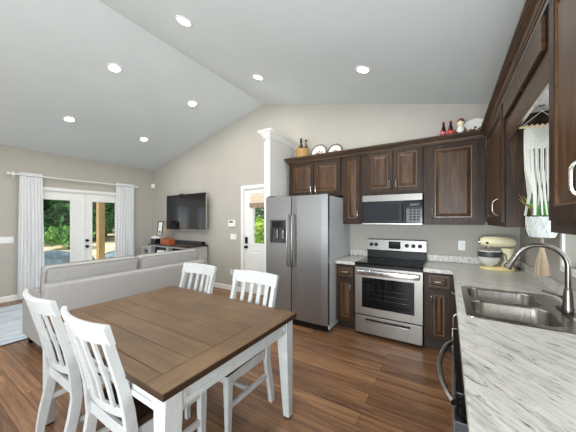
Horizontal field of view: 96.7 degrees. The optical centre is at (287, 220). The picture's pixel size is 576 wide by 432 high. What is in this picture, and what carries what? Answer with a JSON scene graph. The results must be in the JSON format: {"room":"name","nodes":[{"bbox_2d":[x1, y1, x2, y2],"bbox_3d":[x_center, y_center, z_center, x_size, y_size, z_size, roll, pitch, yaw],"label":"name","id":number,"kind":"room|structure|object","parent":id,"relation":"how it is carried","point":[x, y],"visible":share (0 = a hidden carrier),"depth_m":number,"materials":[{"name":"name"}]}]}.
{"room":"kitchen","nodes":[
{"label":"kitchen","id":0,"kind":"room"},
{"bbox_2d":[0,145,152,296],"bbox_3d":[-5.380,0.057,4.128,0.140,2.787,6.780,0,0,32],"label":"wall","id":1,"kind":"structure","parent":0,"point":[15,159],"depth_m":5.15,"materials":[{"name":"paint"}]},
{"bbox_2d":[0,237,13,243],"bbox_3d":[-5.016,0.350,4.567,0.010,0.115,0.170,0,0,32],"label":"light switch","id":2,"kind":"object","parent":1,"relation":"attached to","point":[3,240],"visible":1,"depth_m":4.56,"materials":[{"name":"white plastic"}]},
{"bbox_2d":[0,295,19,302],"bbox_3d":[-5.946,1.401,3.076,0.013,0.098,4.115,0,0,32],"label":"baseboard","id":3,"kind":"structure","parent":1,"relation":"attached to","point":[12,297],"depth_m":4.58,"materials":[{"name":"white paint"}]},
{"bbox_2d":[6,171,137,187],"bbox_3d":[-4.382,-0.838,5.480,0.120,0.100,2.262,0,0,32],"label":"curtain rod","id":4,"kind":"object","parent":1,"relation":"attached to","point":[8,172],"visible":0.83,"depth_m":5.20,"materials":[{"name":"white paint"}]},
{"bbox_2d":[17,172,44,299],"bbox_3d":[-4.786,0.276,4.774,0.046,2.318,0.375,0,0,32],"label":"curtain","id":5,"kind":"object","parent":4,"relation":"hanging from","point":[31,226],"visible":0.94,"depth_m":4.76,"materials":[{"name":"white fabric"}]},
{"bbox_2d":[115,183,134,257],"bbox_3d":[-3.922,0.276,6.157,0.044,2.318,0.445,0,0,32],"label":"curtain","id":6,"kind":"object","parent":4,"relation":"hanging from","point":[124,219],"visible":0.8,"depth_m":6.15,"materials":[{"name":"white fabric"}]},
{"bbox_2d":[43,187,115,261],"bbox_3d":[-4.451,0.398,5.570,0.188,2.105,1.670,0,0,32],"label":"door","id":7,"kind":"structure","parent":1,"relation":"in","point":[80,203],"depth_m":5.50,"materials":[{"name":"white paint"}]},
{"bbox_2d":[0,287,451,431],"bbox_3d":[-2.191,1.490,2.136,7.660,0.080,6.780,0,0,32],"label":"floor","id":8,"kind":"structure","parent":0,"point":[344,379],"depth_m":2.16,"materials":[{"name":"brown wood"}]},
{"bbox_2d":[0,303,27,346],"bbox_3d":[-3.639,1.444,4.220,1.945,0.012,3.030,0,0,32],"label":"area rug","id":9,"kind":"object","parent":8,"relation":"on","point":[10,316],"visible":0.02,"depth_m":3.51,"materials":[{"name":"grey fabric"}]},
{"bbox_2d":[22,289,104,431],"bbox_3d":[-1.386,0.951,1.779,0.476,1.002,0.622,0,0,32],"label":"dining chair","id":10,"kind":"object","parent":8,"relation":"on","point":[64,370],"visible":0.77,"depth_m":1.54,"materials":[{"name":"white paint"}]},
{"bbox_2d":[22,249,204,346],"bbox_3d":[-2.261,0.968,3.665,0.820,0.964,2.020,0,0,32],"label":"sofa","id":11,"kind":"object","parent":8,"relation":"on","point":[78,284],"visible":0.65,"depth_m":3.10,"materials":[{"name":"grey fabric"}]},
{"bbox_2d":[40,256,137,291],"bbox_3d":[-2.385,0.723,3.162,0.208,0.464,0.976,0,0,32],"label":"cushion","id":12,"kind":"object","parent":11,"relation":"on","point":[51,273],"depth_m":3.01,"materials":[{"name":"grey fabric"}]},
{"bbox_2d":[137,249,197,268],"bbox_3d":[-1.863,0.723,3.997,0.208,0.464,0.976,0,0,32],"label":"cushion","id":13,"kind":"object","parent":11,"relation":"on","point":[149,260],"depth_m":3.86,"materials":[{"name":"grey fabric"}]},
{"bbox_2d":[60,306,206,431],"bbox_3d":[-0.843,0.951,1.440,0.476,1.002,0.622,0,0,32],"label":"dining chair","id":14,"kind":"object","parent":8,"relation":"on","point":[114,405],"visible":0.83,"depth_m":1.23,"materials":[{"name":"white wood"}]},
{"bbox_2d":[142,246,148,253],"bbox_3d":[-3.367,1.042,6.349,0.300,0.815,0.360,0,0,32],"label":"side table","id":15,"kind":"object","parent":8,"relation":"on","point":[143,247],"visible":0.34,"depth_m":6.25,"materials":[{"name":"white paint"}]},
{"bbox_2d":[42,286,295,431],"bbox_3d":[-0.857,1.070,1.864,1.512,0.760,1.057,0,0,32],"label":"dining table","id":16,"kind":"object","parent":8,"relation":"on","point":[174,343],"visible":0.86,"depth_m":1.59,"materials":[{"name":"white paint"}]},
{"bbox_2d":[148,243,207,282],"bbox_3d":[-2.507,0.993,5.800,1.400,0.915,0.560,0,0,32],"label":"media console","id":17,"kind":"object","parent":8,"relation":"on","point":[202,249],"visible":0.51,"depth_m":5.61,"materials":[{"name":"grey wood"}]},
{"bbox_2d":[151,238,160,243],"bbox_3d":[-3.074,0.475,5.941,0.200,0.120,0.130,0,0,32],"label":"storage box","id":18,"kind":"object","parent":17,"relation":"on","point":[153,241],"visible":0.89,"depth_m":5.90,"materials":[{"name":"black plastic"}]},
{"bbox_2d":[155,221,167,237],"bbox_3d":[-2.980,0.271,6.138,0.318,0.517,0.283,0,0,32],"label":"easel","id":19,"kind":"object","parent":17,"relation":"on","point":[164,221],"visible":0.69,"depth_m":6.06,"materials":[{"name":"brown wood"}]},
{"bbox_2d":[157,221,163,234],"bbox_3d":[-3.019,0.182,6.047,0.200,0.330,0.052,0,0,32],"label":"picture frame","id":20,"kind":"object","parent":19,"relation":"on","point":[160,223],"visible":0.99,"depth_m":6.05,"materials":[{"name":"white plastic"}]},
{"bbox_2d":[158,222,162,234],"bbox_3d":[-3.017,0.182,6.051,0.170,0.299,0.035,0,0,32],"label":"print","id":21,"kind":"object","parent":20,"relation":"attached to","point":[160,224],"depth_m":6.04,"materials":[{"name":"white paper"}]},
{"bbox_2d":[161,237,174,244],"bbox_3d":[-2.686,0.445,5.723,0.300,0.179,0.160,0,0,32],"label":"planter box","id":22,"kind":"object","parent":17,"relation":"on","point":[165,241],"visible":1,"depth_m":5.66,"materials":[{"name":"orange ceramic"}]},
{"bbox_2d":[175,240,204,244],"bbox_3d":[-2.297,0.502,5.902,1.050,0.064,0.104,0,0,32],"label":"soundbar","id":23,"kind":"object","parent":17,"relation":"on","point":[176,241],"visible":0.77,"depth_m":5.79,"materials":[{"name":"black plastic"}]},
{"bbox_2d":[175,241,200,244],"bbox_3d":[-2.323,0.503,5.859,1.010,0.048,0.004,0,0,32],"label":"grille","id":24,"kind":"object","parent":23,"relation":"attached to","point":[184,242],"depth_m":5.80,"materials":[{"name":"grey plastic"}]},
{"bbox_2d":[179,263,216,293],"bbox_3d":[-1.034,0.951,2.387,0.476,1.002,0.622,0,0,32],"label":"dining chair","id":25,"kind":"object","parent":8,"relation":"on","point":[204,269],"visible":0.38,"depth_m":2.61,"materials":[{"name":"white paint"}]},
{"bbox_2d":[185,269,278,431],"bbox_3d":[-0.419,0.951,2.003,0.476,1.002,0.622,0,0,32],"label":"dining chair","id":26,"kind":"object","parent":8,"relation":"on","point":[261,278],"visible":0.51,"depth_m":2.00,"materials":[{"name":"white paint"}]},
{"bbox_2d":[266,193,348,330],"bbox_3d":[0.296,0.547,3.840,0.973,1.805,0.914,0,0,32],"label":"refrigerator","id":27,"kind":"object","parent":8,"relation":"on","point":[306,235],"visible":0.94,"depth_m":3.46,"materials":[{"name":"silver metal"}]},
{"bbox_2d":[336,264,355,328],"bbox_3d":[0.911,1.014,3.631,0.265,0.872,0.662,0,0,32],"label":"base cabinet","id":28,"kind":"object","parent":8,"relation":"on","point":[345,274],"visible":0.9,"depth_m":3.39,"materials":[{"name":"brown wood"}]},
{"bbox_2d":[335,249,366,264],"bbox_3d":[0.919,0.513,3.641,0.266,0.127,0.649,0,0,32],"label":"countertop","id":29,"kind":"structure","parent":28,"relation":"on","point":[355,255],"depth_m":3.71,"materials":[{"name":"stone"}]},
{"bbox_2d":[355,238,426,345],"bbox_3d":[1.343,0.858,3.328,0.774,1.185,0.692,0,0,32],"label":"range","id":30,"kind":"object","parent":8,"relation":"on","point":[389,282],"visible":0.99,"depth_m":3.12,"materials":[{"name":"silver metal"}]},
{"bbox_2d":[355,256,426,269],"bbox_3d":[1.341,0.541,3.325,0.774,0.026,0.570,0,0,32],"label":"cooktop","id":31,"kind":"object","parent":30,"relation":"in","point":[391,262],"depth_m":3.23,"materials":[{"name":"black glass"}]},
{"bbox_2d":[424,272,455,350],"bbox_3d":[1.827,1.014,3.059,0.319,0.872,0.662,0,0,32],"label":"base cabinet","id":32,"kind":"object","parent":8,"relation":"on","point":[439,302],"visible":0.85,"depth_m":2.83,"materials":[{"name":"brown wood"}]},
{"bbox_2d":[437,328,467,431],"bbox_3d":[0.977,1.017,0.982,0.704,0.866,0.617,0,0,32],"label":"dishwasher","id":33,"kind":"object","parent":8,"relation":"on","point":[457,398],"visible":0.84,"depth_m":0.98,"materials":[{"name":"black metal"}]},
{"bbox_2d":[451,291,457,327],"bbox_3d":[1.834,1.014,2.261,0.662,0.872,0.658,0,0,32],"label":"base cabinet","id":34,"kind":"object","parent":8,"relation":"on","point":[456,326],"visible":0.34,"depth_m":2.40,"materials":[{"name":"brown wood"}]},
{"bbox_2d":[452,313,457,328],"bbox_3d":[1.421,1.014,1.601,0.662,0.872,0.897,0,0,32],"label":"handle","id":35,"kind":"object","parent":8,"relation":"on","point":[455,314],"visible":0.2,"depth_m":1.80,"materials":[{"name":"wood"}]},
{"bbox_3d":[0.617,1.014,0.313,0.662,0.872,0.883,0,0,32],"label":"base cabinet","id":36,"kind":"object","parent":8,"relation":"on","visible":0},
{"bbox_2d":[423,254,575,431],"bbox_3d":[1.262,0.513,1.581,0.932,0.127,3.779,0,0,32],"label":"countertop","id":37,"kind":"structure","parent":36,"relation":"on","point":[517,378],"depth_m":0.97,"materials":[{"name":"stone"}]},
{"bbox_2d":[477,236,519,271],"bbox_3d":[2.336,0.354,2.804,0.428,0.362,0.255,0,0,14],"label":"stand mixer","id":38,"kind":"object","parent":37,"relation":"on","point":[490,257],"visible":0.97,"depth_m":2.76,"materials":[{"name":"yellow metal"}]},
{"bbox_2d":[477,249,507,266],"bbox_3d":[2.252,0.418,2.838,0.252,0.181,0.219,0,0,32],"label":"bowl","id":39,"kind":"object","parent":38,"relation":"on","point":[488,257],"depth_m":2.77,"materials":[{"name":"silver metal"}]},
{"bbox_2d":[461,286,575,333],"bbox_3d":[1.434,0.626,1.621,0.538,0.190,0.794,0,0,32],"label":"sink","id":40,"kind":"object","parent":37,"relation":"in","point":[540,311],"visible":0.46,"depth_m":1.62,"materials":[{"name":"metal"}]},
{"bbox_2d":[503,243,575,319],"bbox_3d":[1.498,0.333,1.540,0.317,0.397,0.240,0,0,32],"label":"kitchen faucet","id":41,"kind":"object","parent":37,"relation":"on","point":[567,308],"visible":1,"depth_m":1.47,"materials":[{"name":"metal"}]},
{"bbox_2d":[0,0,548,169],"bbox_3d":[-2.191,-1.822,2.136,7.660,1.036,6.780,0,0,32],"label":"ceiling","id":42,"kind":"structure","parent":0,"point":[55,55],"depth_m":3.02,"materials":[{"name":"paint"}]},
{"bbox_2d":[62,116,75,121],"bbox_3d":[-3.601,-1.665,4.219,0.171,0.047,0.176,0,0,32],"label":"recessed light","id":43,"kind":"object","parent":42,"relation":"in","point":[66,118],"visible":1,"depth_m":4.21,"materials":[{"name":"white paint"}]},
{"bbox_2d":[107,63,121,72],"bbox_3d":[-2.312,-2.029,3.414,0.171,0.047,0.176,0,0,32],"label":"recessed light","id":44,"kind":"object","parent":42,"relation":"in","point":[115,68],"visible":1,"depth_m":3.41,"materials":[{"name":"white paint"}]},
{"bbox_2d":[139,137,148,140],"bbox_3d":[-2.954,-1.665,5.254,0.171,0.047,0.176,0,0,32],"label":"recessed light","id":45,"kind":"object","parent":42,"relation":"in","point":[141,138],"visible":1,"depth_m":5.24,"materials":[{"name":"white paint"}]},
{"bbox_2d":[175,15,192,26],"bbox_3d":[-1.074,-2.053,2.640,0.171,0.047,0.176,0,0,32],"label":"recessed light","id":46,"kind":"object","parent":42,"relation":"in","point":[184,21],"visible":1,"depth_m":2.63,"materials":[{"name":"white paint"}]},
{"bbox_2d":[187,100,196,106],"bbox_3d":[-1.665,-2.029,4.449,0.171,0.047,0.176,0,0,32],"label":"recessed light","id":47,"kind":"object","parent":42,"relation":"in","point":[191,103],"visible":1,"depth_m":4.44,"materials":[{"name":"white paint"}]},
{"bbox_2d":[252,74,263,80],"bbox_3d":[-0.428,-2.053,3.675,0.171,0.047,0.176,0,0,32],"label":"recessed light","id":48,"kind":"object","parent":42,"relation":"in","point":[255,76],"visible":1,"depth_m":3.66,"materials":[{"name":"white paint"}]},
{"bbox_2d":[355,66,370,73],"bbox_3d":[0.844,-1.694,2.880,0.171,0.047,0.176,0,0,32],"label":"recessed light","id":49,"kind":"object","parent":42,"relation":"in","point":[360,69],"visible":1,"depth_m":2.87,"materials":[{"name":"white paint"}]},
{"bbox_2d":[265,138,295,196],"bbox_3d":[-0.108,0.080,4.218,0.099,2.740,0.760,0,0,32],"label":"wall","id":50,"kind":"structure","parent":0,"point":[279,168],"depth_m":4.08,"materials":[{"name":"grey paint"}]},
{"bbox_2d":[264,141,269,290],"bbox_3d":[-0.314,0.125,3.888,0.107,2.650,0.017,0,0,32],"label":"trim","id":51,"kind":"structure","parent":50,"relation":"attached to","point":[266,144],"depth_m":3.90,"materials":[{"name":"white paint"}]},
{"bbox_2d":[258,128,298,148],"bbox_3d":[-0.131,-1.308,4.180,0.239,0.105,0.847,0,0,32],"label":"trim","id":52,"kind":"structure","parent":50,"relation":"attached to","point":[266,133],"depth_m":3.98,"materials":[{"name":"white paint"}]},
{"bbox_2d":[153,104,519,286],"bbox_3d":[-0.432,-0.385,4.951,7.660,3.670,0.140,0,0,32],"label":"wall","id":53,"kind":"structure","parent":0,"point":[232,158],"depth_m":4.59,"materials":[{"name":"paint"}]},
{"bbox_2d":[167,192,206,229],"bbox_3d":[-2.340,-0.206,5.973,1.436,0.841,0.146,0,0,32],"label":"television","id":54,"kind":"object","parent":53,"relation":"attached to","point":[184,211],"visible":1,"depth_m":5.86,"materials":[{"name":"black plastic"}]},
{"bbox_2d":[214,282,240,291],"bbox_3d":[-2.271,1.401,6.009,3.109,0.098,0.013,0,0,32],"label":"baseboard","id":55,"kind":"structure","parent":53,"relation":"attached to","point":[218,285],"depth_m":5.42,"materials":[{"name":"white paint"}]},
{"bbox_2d":[228,220,235,226],"bbox_3d":[-1.164,0.060,5.308,0.200,0.140,0.029,0,0,32],"label":"thermostat","id":56,"kind":"object","parent":53,"relation":"attached to","point":[231,223],"visible":1,"depth_m":5.29,"materials":[{"name":"white plastic"}]},
{"bbox_2d":[230,234,235,239],"bbox_3d":[-1.133,0.335,5.301,0.165,0.115,0.010,0,0,32],"label":"light switch","id":57,"kind":"object","parent":53,"relation":"attached to","point":[232,236],"visible":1,"depth_m":5.29,"materials":[{"name":"white plastic"}]},
{"bbox_2d":[241,184,263,294],"bbox_3d":[-0.499,0.377,4.966,0.994,2.147,0.186,0,0,32],"label":"door","id":58,"kind":"structure","parent":53,"relation":"in","point":[252,253],"depth_m":5.09,"materials":[{"name":"white paint"}]},
{"bbox_2d":[249,193,263,207],"bbox_3d":[-0.542,-0.382,4.906,0.500,0.296,0.047,0,0,32],"label":"valance","id":59,"kind":"object","parent":58,"relation":"attached to","point":[256,199],"visible":0.72,"depth_m":4.94,"materials":[{"name":"beige fabric"}]},
{"bbox_2d":[289,157,342,197],"bbox_3d":[0.480,-0.657,4.067,0.913,0.585,0.390,0,0,32],"label":"upper cabinet","id":60,"kind":"object","parent":53,"relation":"attached to","point":[321,176],"visible":0.88,"depth_m":3.91,"materials":[{"name":"brown wood"}]},
{"bbox_2d":[296,141,308,156],"bbox_3d":[0.239,-1.131,4.213,0.220,0.362,0.220,0,0,32],"label":"wicker basket","id":61,"kind":"object","parent":60,"relation":"on","point":[300,152],"visible":0.66,"depth_m":4.12,"materials":[{"name":"beige wicker"}]},
{"bbox_2d":[311,144,326,154],"bbox_3d":[0.513,-1.094,4.165,0.294,0.287,0.153,0,0,32],"label":"decorative plate","id":62,"kind":"object","parent":60,"relation":"on","point":[318,149],"visible":0.67,"depth_m":4.16,"materials":[{"name":"white ceramic"}]},
{"bbox_2d":[327,143,342,151],"bbox_3d":[0.748,-1.078,4.019,0.261,0.254,0.153,0,0,32],"label":"decorative plate","id":63,"kind":"object","parent":60,"relation":"on","point":[336,147],"visible":0.4,"depth_m":4.01,"materials":[{"name":"white ceramic"}]},
{"bbox_2d":[343,155,361,223],"bbox_3d":[0.986,-0.450,3.751,0.274,1.000,0.390,0,0,32],"label":"upper cabinet","id":64,"kind":"object","parent":53,"relation":"attached to","point":[352,165],"visible":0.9,"depth_m":3.62,"materials":[{"name":"brown wood"}]},
{"bbox_2d":[350,249,366,255],"bbox_3d":[1.085,0.493,3.907,0.266,0.086,0.021,0,0,32],"label":"backsplash","id":65,"kind":"structure","parent":53,"relation":"attached to","point":[352,252],"depth_m":3.90,"materials":[{"name":"stone"}]},
{"bbox_2d":[362,146,423,195],"bbox_3d":[1.424,-0.645,3.477,0.757,0.610,0.390,0,0,32],"label":"upper cabinet","id":66,"kind":"object","parent":53,"relation":"attached to","point":[401,171],"visible":0.9,"depth_m":3.33,"materials":[{"name":"brown wood"}]},
{"bbox_2d":[362,193,423,224],"bbox_3d":[1.419,-0.141,3.457,0.733,0.392,0.428,0,0,32],"label":"microwave oven","id":67,"kind":"object","parent":66,"relation":"attached to","point":[393,209],"visible":0.98,"depth_m":3.29,"materials":[{"name":"silver metal"}]},
{"bbox_2d":[424,138,484,224],"bbox_3d":[2.002,-0.450,3.115,0.603,1.000,0.390,0,0,32],"label":"upper cabinet","id":68,"kind":"object","parent":53,"relation":"attached to","point":[454,172],"visible":0.99,"depth_m":2.98,"materials":[{"name":"brown wood"}]},
{"bbox_2d":[440,122,446,134],"bbox_3d":[1.879,-1.069,3.094,0.062,0.238,0.064,0,0,32],"label":"soda bottle","id":69,"kind":"object","parent":68,"relation":"on","point":[443,130],"visible":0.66,"depth_m":3.08,"materials":[{"name":"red glass"}]},
{"bbox_2d":[448,121,453,133],"bbox_3d":[1.942,-1.069,3.054,0.062,0.238,0.064,0,0,32],"label":"soda bottle","id":70,"kind":"object","parent":68,"relation":"on","point":[450,130],"visible":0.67,"depth_m":3.04,"materials":[{"name":"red glass"}]},
{"bbox_2d":[453,118,466,132],"bbox_3d":[2.019,-1.077,3.002,0.138,0.252,0.113,0,0,32],"label":"ceramic figurine","id":71,"kind":"object","parent":68,"relation":"on","point":[461,121],"visible":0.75,"depth_m":2.98,"materials":[{"name":"beige ceramic"}]},
{"bbox_2d":[463,118,488,131],"bbox_3d":[2.249,-1.088,3.081,0.270,0.275,0.153,0,0,32],"label":"decorative plate","id":72,"kind":"object","parent":68,"relation":"on","point":[473,124],"visible":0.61,"depth_m":3.08,"materials":[{"name":"white ceramic"}]},
{"bbox_2d":[458,241,464,249],"bbox_3d":[2.189,0.315,3.224,0.075,0.120,0.009,0,0,32],"label":"wall outlet","id":73,"kind":"object","parent":53,"relation":"attached to","point":[461,244],"visible":1,"depth_m":3.23,"materials":[{"name":"white plastic"}]},
{"bbox_2d":[284,0,546,164],"bbox_3d":[0.390,-0.956,2.426,2.604,0.088,3.268,0,0,32],"label":"crown molding","id":74,"kind":"structure","parent":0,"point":[530,13],"depth_m":2.16,"materials":[{"name":"brown wood"}]},
{"bbox_2d":[520,227,575,289],"bbox_3d":[0.997,0.057,0.143,0.140,2.787,6.780,0,0,32],"label":"wall","id":75,"kind":"structure","parent":0,"point":[529,256],"depth_m":2.00,"materials":[{"name":"paint"}]},
{"bbox_2d":[427,254,575,305],"bbox_3d":[1.262,0.493,1.581,0.932,0.086,3.779,0,0,32],"label":"backsplash","id":76,"kind":"structure","parent":75,"relation":"attached to","point":[558,287],"depth_m":2.74,"materials":[{"name":"stone"}]},
{"bbox_2d":[487,102,548,226],"bbox_3d":[2.033,-0.450,2.306,0.392,1.000,1.063,0,0,32],"label":"upper cabinet","id":77,"kind":"object","parent":75,"relation":"attached to","point":[506,181],"visible":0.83,"depth_m":1.92,"materials":[{"name":"brown wood"}]},
{"bbox_2d":[503,2,548,140],"bbox_3d":[1.507,-0.773,1.425,0.350,0.353,0.982,0,0,32],"label":"upper cabinet","id":78,"kind":"object","parent":75,"relation":"attached to","point":[528,89],"visible":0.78,"depth_m":1.35,"materials":[{"name":"brown wood"}]},
{"bbox_2d":[519,104,556,275],"bbox_3d":[1.707,-0.200,1.722,0.236,1.151,0.176,0,0,42],"label":"planter","id":79,"kind":"object","parent":78,"relation":"hanging from","point":[539,225],"visible":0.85,"depth_m":1.72,"materials":[{"name":"white fabric"}]},
{"bbox_2d":[549,0,575,234],"bbox_3d":[0.994,-0.450,0.643,0.392,1.000,0.883,0,0,32],"label":"upper cabinet","id":80,"kind":"object","parent":75,"relation":"attached to","point":[562,13],"visible":1,"depth_m":0.93,"materials":[{"name":"brown wood"}]},
{"bbox_2d":[560,233,575,277],"bbox_3d":[1.735,-0.155,1.378,0.118,1.030,1.015,0,0,32],"label":"window","id":81,"kind":"structure","parent":75,"relation":"in","point":[562,236],"depth_m":1.80,"materials":[{"name":"white paint"}]},
{"label":"outside","id":82,"kind":"structure","parent":0,"visible":0},
{"bbox_2d":[44,229,114,258],"bbox_3d":[-14.311,1.100,14.839,80.000,1.100,70.000,0,0,32],"label":"ground","id":83,"kind":"structure","parent":82,"point":[110,238],"depth_m":12.42,"materials":[{"name":"concrete"}]},
{"bbox_2d":[44,250,94,264],"bbox_3d":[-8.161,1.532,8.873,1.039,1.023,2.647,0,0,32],"label":"swimming pool","id":84,"kind":"object","parent":83,"relation":"on","point":[50,256],"visible":0.17,"depth_m":8.72,"materials":[{"name":"blue liquid"}]},
{"bbox_2d":[44,224,95,248],"bbox_3d":[-9.970,0.748,11.725,1.728,1.214,1.836,0,0,-10],"label":"shrub","id":85,"kind":"object","parent":83,"relation":"on","point":[63,236],"visible":0.49,"depth_m":11.14,"materials":[{"name":"green plant"}]},
{"bbox_2d":[43,199,114,240],"bbox_3d":[-11.734,-1.059,14.270,3.637,4.592,3.654,0,0,32],"label":"broadleaf tree","id":86,"kind":"object","parent":83,"relation":"on","point":[55,212],"visible":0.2,"depth_m":12.93,"materials":[{"name":"green plant"}]},
{"bbox_2d":[96,202,104,258],"bbox_3d":[-5.470,0.323,7.475,0.220,2.645,0.220,0,0,32],"label":"porch post","id":87,"kind":"object","parent":83,"relation":"on","point":[100,206],"visible":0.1,"depth_m":7.42,"materials":[{"name":"brown wood"}]},
{"bbox_2d":[105,250,114,258],"bbox_3d":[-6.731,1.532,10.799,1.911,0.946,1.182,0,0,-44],"label":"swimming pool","id":88,"kind":"object","parent":83,"relation":"on","point":[110,254],"visible":0.1,"depth_m":10.11,"materials":[{"name":"blue liquid"}]},
{"bbox_2d":[255,217,263,243],"bbox_3d":[-0.737,0.734,8.629,1.420,1.940,1.436,0,0,-9],"label":"shrub","id":89,"kind":"object","parent":83,"relation":"on","point":[259,238],"visible":0.1,"depth_m":8.38,"materials":[{"name":"green plant"}]},
{"bbox_2d":[255,207,263,234],"bbox_3d":[-0.655,-0.641,11.745,3.510,4.692,3.471,0,0,32],"label":"broadleaf tree","id":90,"kind":"object","parent":83,"relation":"on","point":[257,210],"visible":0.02,"depth_m":11.02,"materials":[{"name":"green plant"}]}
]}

